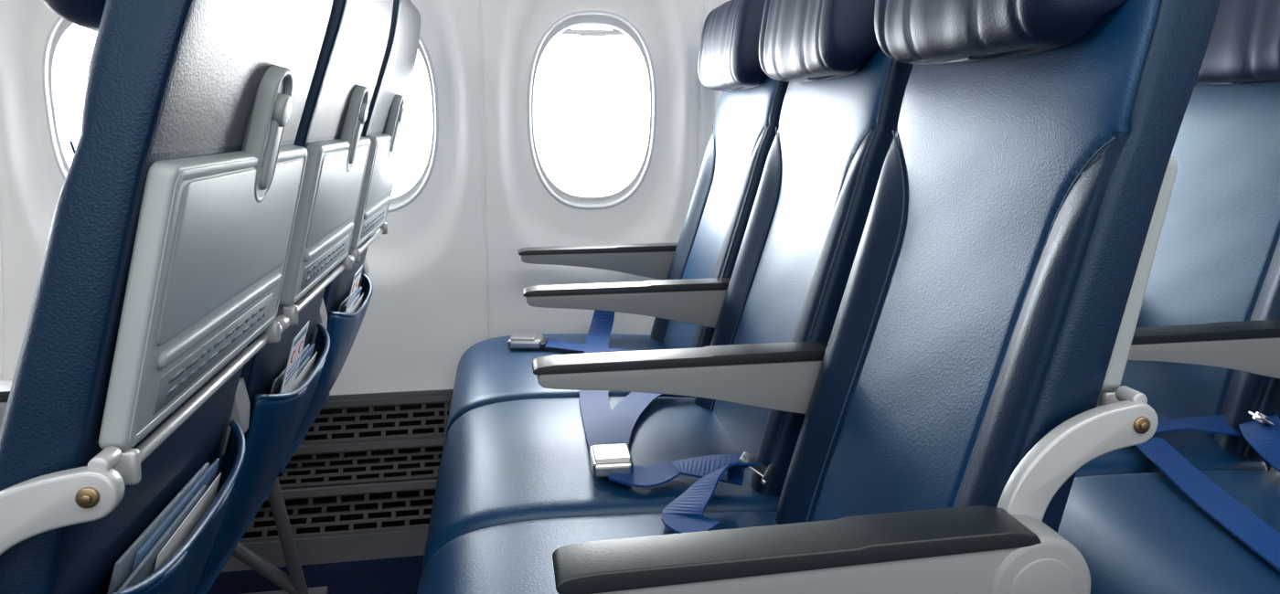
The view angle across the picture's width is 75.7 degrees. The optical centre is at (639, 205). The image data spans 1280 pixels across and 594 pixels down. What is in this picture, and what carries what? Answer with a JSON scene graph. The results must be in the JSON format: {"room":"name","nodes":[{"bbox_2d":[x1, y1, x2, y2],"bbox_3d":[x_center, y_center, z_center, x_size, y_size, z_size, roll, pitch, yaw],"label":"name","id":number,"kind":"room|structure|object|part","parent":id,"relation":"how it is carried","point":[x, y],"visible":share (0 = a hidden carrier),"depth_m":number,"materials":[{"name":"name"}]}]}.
{"room":"aircraft cabin","nodes":[
{"label":"aircraft cabin","id":0,"kind":"room"},
{"bbox_2d":[206,554,424,593],"bbox_3d":[-0.099,0.979,0.392,5.500,0.050,3.300,-1,6,-9],"label":"floor","id":1,"kind":"structure","parent":0,"point":[402,575],"depth_m":1.78,"materials":[{"name":"blue carpet"}]},
{"bbox_2d":[0,0,333,593],"bbox_3d":[-0.653,0.294,0.716,0.724,1.244,0.501,-1,6,-9],"label":"seat","id":2,"kind":"object","parent":1,"relation":"on","point":[168,243],"visible":1,"depth_m":0.58,"materials":[{"name":"blue leather"}]},
{"bbox_2d":[98,64,307,485],"bbox_3d":[-0.367,0.026,0.756,0.086,0.310,0.448,-1,6,-9],"label":"tray","id":3,"kind":"object","parent":2,"relation":"on","point":[201,169],"depth_m":0.62,"materials":[{"name":"grey plastic"}]},
{"bbox_2d":[0,0,393,593],"bbox_3d":[-0.731,0.245,1.176,0.724,1.244,0.483,-1,6,-9],"label":"seat","id":4,"kind":"object","parent":1,"relation":"on","point":[276,387],"visible":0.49,"depth_m":1.10,"materials":[{"name":"blue leather"}]},
{"bbox_3d":[-0.692,0.252,0.960,0.435,0.093,0.046,-1,6,-9],"label":"armrest","id":5,"kind":"part","parent":4,"relation":"part of","materials":[{"name":"grey plastic"}]},
{"bbox_2d":[193,478,276,593],"bbox_3d":[-0.843,0.453,1.190,0.499,0.144,0.456,-1,6,-9],"label":"seat cushion","id":6,"kind":"object","parent":4,"relation":"on","point":[206,581],"depth_m":1.15,"materials":[{"name":"blue leather"}]},
{"bbox_3d":[-0.511,0.079,1.207,0.275,0.891,0.412,-1,6,-9],"label":"backrest","id":7,"kind":"part","parent":4,"relation":"part of","materials":[{"name":"blue leather"}]},
{"bbox_2d":[274,85,370,331],"bbox_3d":[-0.443,-0.022,1.208,0.086,0.310,0.448,-1,6,-9],"label":"tray","id":8,"kind":"object","parent":4,"relation":"on","point":[334,117],"depth_m":1.11,"materials":[{"name":"grey plastic"}]},
{"bbox_2d":[231,0,420,593],"bbox_3d":[-0.808,0.197,1.638,0.724,1.244,0.506,-1,6,-9],"label":"seat","id":9,"kind":"object","parent":1,"relation":"on","point":[346,300],"visible":0.27,"depth_m":1.61,"materials":[{"name":"blue leather"}]},
{"bbox_3d":[-0.900,0.647,1.670,0.500,0.341,0.460,-1,6,-9],"label":"seat frame","id":10,"kind":"part","parent":9,"relation":"part of","materials":[{"name":"grey metal"}]},
{"bbox_2d":[277,393,330,475],"bbox_3d":[-0.919,0.405,1.641,0.499,0.144,0.456,-1,6,-9],"label":"seat cushion","id":11,"kind":"object","parent":9,"relation":"on","point":[297,441],"depth_m":1.59,"materials":[{"name":"blue leather"}]},
{"bbox_3d":[-0.768,0.204,1.411,0.435,0.093,0.046,-1,6,-9],"label":"armrest","id":12,"kind":"part","parent":9,"relation":"part of","materials":[{"name":"grey plastic"}]},
{"bbox_3d":[-0.587,0.031,1.658,0.275,0.891,0.412,-1,6,-9],"label":"backrest","id":13,"kind":"part","parent":9,"relation":"part of","materials":[{"name":"grey plastic"}]},
{"bbox_2d":[347,94,404,265],"bbox_3d":[-0.519,-0.069,1.659,0.086,0.310,0.448,-1,6,-9],"label":"tray","id":14,"kind":"object","parent":9,"relation":"on","point":[386,112],"depth_m":1.58,"materials":[{"name":"grey plastic"}]},
{"bbox_2d":[445,0,789,437],"bbox_3d":[-0.039,0.183,1.766,0.724,1.244,0.506,-1,6,-9],"label":"seat","id":15,"kind":"object","parent":1,"relation":"on","point":[693,274],"visible":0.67,"depth_m":1.68,"materials":[{"name":"blue leather"}]},
{"bbox_2d":[507,332,632,352],"bbox_3d":[-0.113,0.304,1.782,0.375,0.026,0.075,2,6,17],"label":"belt","id":16,"kind":"object","parent":15,"relation":"on","point":[517,340],"visible":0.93,"depth_m":1.80,"materials":[{"name":"blue fabric"}]},
{"bbox_2d":[445,333,694,437],"bbox_3d":[-0.150,0.392,1.770,0.499,0.144,0.456,-1,6,-9],"label":"seat cushion","id":17,"kind":"object","parent":15,"relation":"on","point":[488,372],"depth_m":1.69,"materials":[{"name":"blue leather"}]},
{"bbox_3d":[0.001,0.191,1.539,0.435,0.093,0.046,-1,6,-9],"label":"armrest","id":18,"kind":"part","parent":15,"relation":"part of","materials":[{"name":"grey plastic"}]},
{"bbox_3d":[0.182,0.018,1.786,0.275,0.891,0.412,-1,6,-9],"label":"backrest","id":19,"kind":"part","parent":15,"relation":"part of","materials":[{"name":"blue leather"}]},
{"bbox_2d":[421,0,913,575],"bbox_3d":[0.039,0.232,1.304,0.724,1.244,0.483,-1,6,-9],"label":"seat","id":20,"kind":"object","parent":1,"relation":"on","point":[753,385],"visible":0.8,"depth_m":1.18,"materials":[{"name":"blue leather"}]},
{"bbox_2d":[421,396,779,575],"bbox_3d":[-0.074,0.439,1.318,0.499,0.144,0.456,-1,6,-9],"label":"seat cushion","id":21,"kind":"object","parent":20,"relation":"on","point":[525,460],"depth_m":1.22,"materials":[{"name":"blue leather"}]},
{"bbox_2d":[579,309,774,533],"bbox_3d":[0.005,0.308,1.478,0.250,0.083,1.008,-1,6,-9],"label":"belt","id":22,"kind":"object","parent":20,"relation":"attached to","point":[608,432],"visible":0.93,"depth_m":1.16,"materials":[{"name":"blue fabric"}]},
{"bbox_3d":[0.077,0.238,1.088,0.435,0.093,0.046,-1,6,-9],"label":"armrest","id":23,"kind":"part","parent":20,"relation":"part of","materials":[{"name":"grey plastic"}]},
{"bbox_3d":[0.258,0.065,1.335,0.275,0.891,0.412,-1,6,-9],"label":"backrest","id":24,"kind":"part","parent":20,"relation":"part of","materials":[{"name":"blue leather"}]},
{"bbox_2d":[416,0,1221,593],"bbox_3d":[0.116,0.280,0.844,0.724,1.244,0.501,-1,6,-9],"label":"seat","id":25,"kind":"object","parent":1,"relation":"on","point":[998,278],"visible":1,"depth_m":0.74,"materials":[{"name":"blue leather"}]},
{"bbox_2d":[416,511,777,593],"bbox_3d":[0.002,0.487,0.867,0.499,0.144,0.456,-1,6,-9],"label":"seat cushion","id":26,"kind":"object","parent":25,"relation":"on","point":[513,558],"depth_m":0.99,"materials":[{"name":"blue leather"}]},
{"bbox_3d":[0.334,0.113,0.884,0.275,0.891,0.412,-1,6,-9],"label":"backrest","id":27,"kind":"part","parent":25,"relation":"part of","materials":[{"name":"blue leather"}]},
{"bbox_2d":[1096,156,1177,407],"bbox_3d":[0.402,0.012,0.884,0.086,0.310,0.448,-1,6,-9],"label":"tray","id":28,"kind":"object","parent":25,"relation":"on","point":[1137,190],"depth_m":0.68,"materials":[{"name":"grey plastic"}]},
{"bbox_2d":[1057,470,1279,593],"bbox_3d":[0.885,0.267,0.972,0.724,1.244,0.501,-1,6,-9],"label":"seat","id":29,"kind":"object","parent":1,"relation":"on","point":[1134,533],"visible":0.55,"depth_m":1.01,"materials":[{"name":"blue leather"}]},
{"bbox_2d":[1134,411,1279,572],"bbox_3d":[0.834,0.361,1.079,0.358,0.055,0.538,-1,6,-9],"label":"belt","id":30,"kind":"object","parent":29,"relation":"on","point":[1263,434],"visible":0.87,"depth_m":1.16,"materials":[{"name":"blue fabric"}]},
{"bbox_2d":[1075,0,1279,477],"bbox_3d":[0.808,0.218,1.432,0.724,1.244,0.483,-1,6,-9],"label":"seat","id":31,"kind":"object","parent":1,"relation":"on","point":[1206,341],"visible":0.44,"depth_m":1.40,"materials":[{"name":"blue leather"}]},
{"bbox_2d":[1075,390,1267,477],"bbox_3d":[0.695,0.426,1.446,0.499,0.144,0.456,-1,6,-9],"label":"seat cushion","id":32,"kind":"object","parent":31,"relation":"on","point":[1204,451],"depth_m":1.28,"materials":[{"name":"blue leather"}]},
{"bbox_3d":[1.027,0.052,1.463,0.275,0.891,0.412,-1,6,-9],"label":"backrest","id":33,"kind":"part","parent":31,"relation":"part of","materials":[{"name":"blue leather"}]},
{"bbox_3d":[0.846,0.225,1.216,0.435,0.093,0.046,-1,6,-9],"label":"armrest","id":34,"kind":"part","parent":31,"relation":"part of","materials":[{"name":"grey plastic"}]},
{"bbox_2d":[0,0,729,395],"bbox_3d":[-0.373,-0.192,1.948,5.500,1.325,0.261,-1,6,-9],"label":"wall","id":35,"kind":"structure","parent":0,"point":[448,275],"depth_m":2.05,"materials":[{"name":"white plastic"}]},
{"bbox_2d":[42,15,85,180],"bbox_3d":[-1.208,-0.221,1.932,0.334,0.506,0.111,-1,6,-9],"label":"window","id":36,"kind":"structure","parent":35,"relation":"in","point":[62,33],"depth_m":1.90,"materials":[{"name":"white plastic"}]},
{"bbox_2d":[387,34,438,212],"bbox_3d":[-0.665,-0.231,2.022,0.334,0.506,0.111,-1,6,-9],"label":"window","id":37,"kind":"structure","parent":35,"relation":"in","point":[402,198],"depth_m":2.06,"materials":[{"name":"white plastic"}]},
{"bbox_2d":[527,9,656,209],"bbox_3d":[-0.123,-0.240,2.113,0.334,0.506,0.111,-1,6,-9],"label":"window","id":38,"kind":"structure","parent":35,"relation":"in","point":[588,22],"depth_m":2.10,"materials":[{"name":"white plastic"}]}
]}

